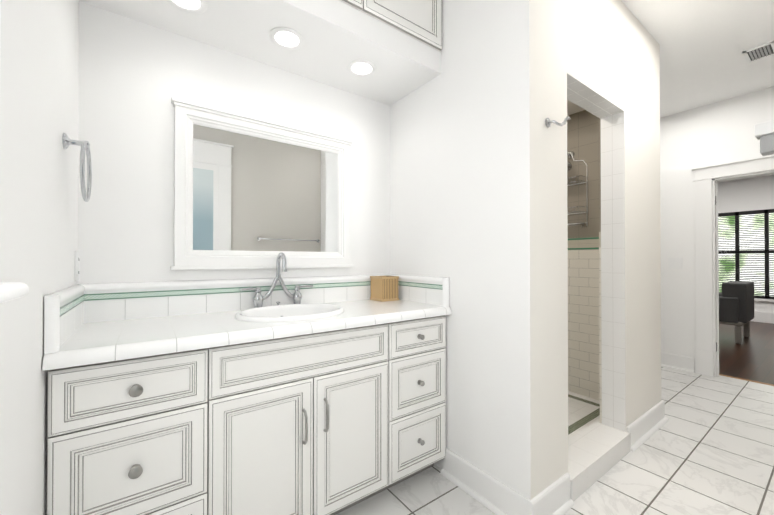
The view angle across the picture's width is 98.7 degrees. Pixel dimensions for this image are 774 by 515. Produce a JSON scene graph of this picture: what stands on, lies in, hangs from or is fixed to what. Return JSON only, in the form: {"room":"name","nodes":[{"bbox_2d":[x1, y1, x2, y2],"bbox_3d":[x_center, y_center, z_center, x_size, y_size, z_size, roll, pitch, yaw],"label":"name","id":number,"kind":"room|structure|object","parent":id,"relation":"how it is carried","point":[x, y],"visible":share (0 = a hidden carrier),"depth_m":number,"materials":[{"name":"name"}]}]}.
{"room":"bathroom","nodes":[
{"label":"bathroom","id":0,"kind":"room"},
{"bbox_2d":[0,0,78,514],"bbox_3d":[-0.563,-0.205,0.291,0.120,2.753,2.498,0,0,-36],"label":"wall","id":1,"kind":"structure","parent":0,"point":[39,65],"depth_m":0.81,"materials":[{"name":"white paint"}]},
{"bbox_2d":[62,133,91,201],"bbox_3d":[-1.052,-0.303,1.127,0.066,0.225,0.181,0,0,-36],"label":"towel ring","id":2,"kind":"object","parent":1,"relation":"attached to","point":[67,141],"visible":1,"depth_m":1.11,"materials":[{"name":"silver metal"}]},
{"bbox_2d":[75,251,79,280],"bbox_3d":[-1.222,0.033,1.312,0.008,0.118,0.072,0,0,-36],"label":"electrical outlet plate","id":3,"kind":"object","parent":1,"relation":"attached to","point":[77,258],"visible":0.98,"depth_m":1.30,"materials":[{"name":"white plastic"}]},
{"bbox_2d":[77,1,389,283],"bbox_3d":[0.681,-0.190,2.806,5.084,2.753,0.120,0,0,-36],"label":"wall","id":4,"kind":"structure","parent":0,"point":[135,76],"depth_m":1.50,"materials":[{"name":"white paint"}]},
{"bbox_2d":[170,97,352,269],"bbox_3d":[-0.600,-0.332,1.780,0.935,0.781,0.041,0,0,-36],"label":"mirror","id":5,"kind":"object","parent":4,"relation":"attached to","point":[252,192],"visible":0.98,"depth_m":1.73,"materials":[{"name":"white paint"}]},
{"bbox_2d":[340,0,367,14],"bbox_3d":[-0.464,-1.365,1.599,0.520,0.412,0.500,0,0,-36],"label":"upper cabinet","id":6,"kind":"object","parent":4,"relation":"attached to","point":[361,5],"depth_m":1.54,"materials":[{"name":"white paint"}]},
{"bbox_2d":[368,0,441,51],"bbox_3d":[-0.043,-1.363,1.903,0.519,0.412,0.500,0,0,-36],"label":"upper cabinet","id":7,"kind":"object","parent":4,"relation":"attached to","point":[420,20],"depth_m":1.74,"materials":[{"name":"white paint"}]},
{"bbox_2d":[79,0,440,105],"bbox_3d":[-0.471,-1.096,1.606,1.564,0.120,0.484,0,0,-36],"label":"soffit","id":8,"kind":"structure","parent":0,"point":[338,36],"depth_m":1.59,"materials":[{"name":"white paint"}]},
{"bbox_2d":[166,0,207,13],"bbox_3d":[-0.809,-1.034,1.329,0.160,0.006,0.160,0,0,-36],"label":"recessed light","id":9,"kind":"object","parent":8,"relation":"in","point":[194,6],"visible":1,"depth_m":1.36,"materials":[{"name":"white paint"}]},
{"bbox_2d":[269,27,303,49],"bbox_3d":[-0.473,-1.032,1.572,0.160,0.006,0.160,0,0,-36],"label":"recessed light","id":10,"kind":"object","parent":8,"relation":"in","point":[286,38],"visible":1,"depth_m":1.57,"materials":[{"name":"white paint"}]},
{"bbox_2d":[347,60,375,76],"bbox_3d":[-0.138,-1.031,1.815,0.160,0.006,0.160,0,0,-36],"label":"recessed light","id":11,"kind":"object","parent":8,"relation":"in","point":[362,68],"visible":1,"depth_m":1.81,"materials":[{"name":"white paint"}]},
{"bbox_2d":[390,0,660,501],"bbox_3d":[1.022,-0.193,2.339,1.720,2.753,1.036,0,0,-36],"label":"wall","id":12,"kind":"structure","parent":0,"point":[553,347],"depth_m":1.76,"materials":[{"name":"white paint"}]},
{"bbox_2d":[440,447,543,514],"bbox_3d":[0.463,1.111,1.606,0.034,0.137,0.541,0,0,-36],"label":"baseboard","id":13,"kind":"structure","parent":12,"relation":"attached to","point":[491,493],"depth_m":1.59,"materials":[{"name":"white paint"}]},
{"bbox_2d":[536,473,573,514],"bbox_3d":[0.765,1.110,1.510,0.291,0.137,0.034,0,0,-36],"label":"baseboard","id":14,"kind":"structure","parent":12,"relation":"attached to","point":[556,497],"depth_m":1.53,"materials":[{"name":"white paint"}]},
{"bbox_2d":[545,116,570,127],"bbox_3d":[0.778,-0.618,1.511,0.105,0.052,0.065,0,0,-36],"label":"robe hook","id":15,"kind":"object","parent":12,"relation":"attached to","point":[548,122],"visible":1,"depth_m":1.50,"materials":[{"name":"silver metal"}]},
{"bbox_2d":[567,152,587,227],"bbox_3d":[1.474,-0.571,2.755,0.213,0.656,0.266,0,0,-36],"label":"shower caddy","id":16,"kind":"object","parent":12,"relation":"attached to","point":[570,155],"visible":0.58,"depth_m":2.71,"materials":[{"name":"silver metal"}]},
{"bbox_2d":[627,400,668,451],"bbox_3d":[1.747,1.115,2.221,0.645,0.137,0.034,0,0,-36],"label":"baseboard","id":17,"kind":"structure","parent":12,"relation":"attached to","point":[647,424],"depth_m":2.21,"materials":[{"name":"white paint"}]},
{"bbox_2d":[336,321,773,514],"bbox_3d":[2.975,1.220,3.545,10.237,0.064,6.800,0,0,-36],"label":"floor","id":18,"kind":"structure","parent":0,"point":[707,448],"depth_m":1.90,"materials":[{"name":"tile"}]},
{"bbox_2d":[42,312,451,514],"bbox_3d":[-0.445,0.743,1.559,1.558,0.872,0.566,0,0,-36],"label":"bathroom vanity","id":19,"kind":"object","parent":18,"relation":"on","point":[278,394],"depth_m":1.23,"materials":[{"name":"white paint"}]},
{"bbox_2d":[43,300,451,363],"bbox_3d":[-0.441,0.285,1.557,1.558,0.040,0.541,0,0,-36],"label":"countertop","id":20,"kind":"structure","parent":19,"relation":"on","point":[95,339],"depth_m":1.23,"materials":[{"name":"white tile"}]},
{"bbox_2d":[242,252,309,303],"bbox_3d":[-0.548,0.120,1.714,0.356,0.292,0.134,0,0,-36],"label":"faucet","id":21,"kind":"object","parent":20,"relation":"on","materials":[{"name":"silver metal"}]},
{"bbox_2d":[226,300,361,327],"bbox_3d":[-0.446,0.333,1.571,0.504,0.174,0.400,0,0,-36],"label":"sink","id":22,"kind":"object","parent":20,"relation":"in","point":[313,309],"depth_m":1.66,"materials":[{"name":"white ceramic"}]},
{"bbox_2d":[370,275,398,301],"bbox_3d":[-0.017,0.192,2.092,0.131,0.150,0.131,0,0,-36],"label":"box","id":23,"kind":"object","parent":20,"relation":"on","point":[384,288],"visible":0.98,"depth_m":2.04,"materials":[{"name":"brown"}]},
{"bbox_2d":[719,281,753,343],"bbox_3d":[4.941,0.781,5.080,0.815,0.840,0.840,0,0,-36],"label":"chair","id":24,"kind":"object","parent":18,"relation":"on","point":[736,304],"visible":0.5,"depth_m":4.64,"materials":[{"name":"grey leather"}]},
{"bbox_2d":[621,0,773,117],"bbox_3d":[2.975,-1.611,3.562,10.237,0.100,7.000,0,0,-36],"label":"ceiling","id":25,"kind":"structure","parent":0,"point":[704,44],"depth_m":2.46,"materials":[{"name":"white paint"}]},
{"bbox_2d":[742,41,773,62],"bbox_3d":[2.852,-1.563,2.535,0.240,0.008,0.160,0,0,-36],"label":"ceiling vent","id":26,"kind":"object","parent":25,"relation":"in","point":[763,51],"visible":1,"depth_m":2.54,"materials":[{"name":"white plastic"}]},
{"bbox_2d":[660,87,773,357],"bbox_3d":[3.417,-0.187,3.242,0.140,2.753,2.378,0,0,-36],"label":"wall","id":27,"kind":"structure","parent":0,"point":[723,131],"depth_m":3.49,"materials":[{"name":"white paint"}]},
{"bbox_2d":[661,352,694,372],"bbox_3d":[2.910,1.117,3.787,0.034,0.151,0.888,0,0,-36],"label":"baseboard","id":28,"kind":"structure","parent":27,"relation":"attached to","point":[678,362],"depth_m":3.53,"materials":[{"name":"white paint"}]},
{"bbox_2d":[691,154,773,376],"bbox_3d":[3.542,0.130,3.036,0.180,2.116,1.098,0,0,-36],"label":"door frame","id":29,"kind":"structure","parent":27,"relation":"attached to","point":[708,178],"depth_m":3.34,"materials":[{"name":"white paint"}]},
{"bbox_2d":[718,175,773,323],"bbox_3d":[6.910,-0.167,6.398,0.165,2.753,7.040,0,0,-36],"label":"wall","id":30,"kind":"structure","parent":0,"point":[749,194],"depth_m":6.26,"materials":[{"name":"white paint"}]},
{"bbox_2d":[718,209,773,298],"bbox_3d":[6.722,-0.049,6.632,0.075,1.680,1.900,0,0,-36],"label":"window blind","id":31,"kind":"structure","parent":30,"relation":"in","point":[766,251],"depth_m":6.33,"materials":[{"name":"black"}]},
{"bbox_3d":[1.714,-0.201,0.986,0.110,2.753,0.716,0,0,-36],"label":"wall","id":32,"kind":"structure","parent":0,"visible":0},
{"bbox_2d":[754,120,773,155],"bbox_3d":[1.444,-0.443,1.202,0.074,0.110,0.147,0,0,-36],"label":"shelf","id":33,"kind":"object","parent":32,"relation":"attached to","point":[764,133],"visible":1,"depth_m":1.22,"materials":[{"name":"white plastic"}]},
{"label":"outside","id":34,"kind":"structure","parent":0,"visible":0},
{"bbox_2d":[718,213,773,295],"bbox_3d":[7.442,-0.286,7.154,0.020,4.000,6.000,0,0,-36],"label":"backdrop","id":35,"kind":"structure","parent":34,"point":[745,248],"depth_m":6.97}
]}

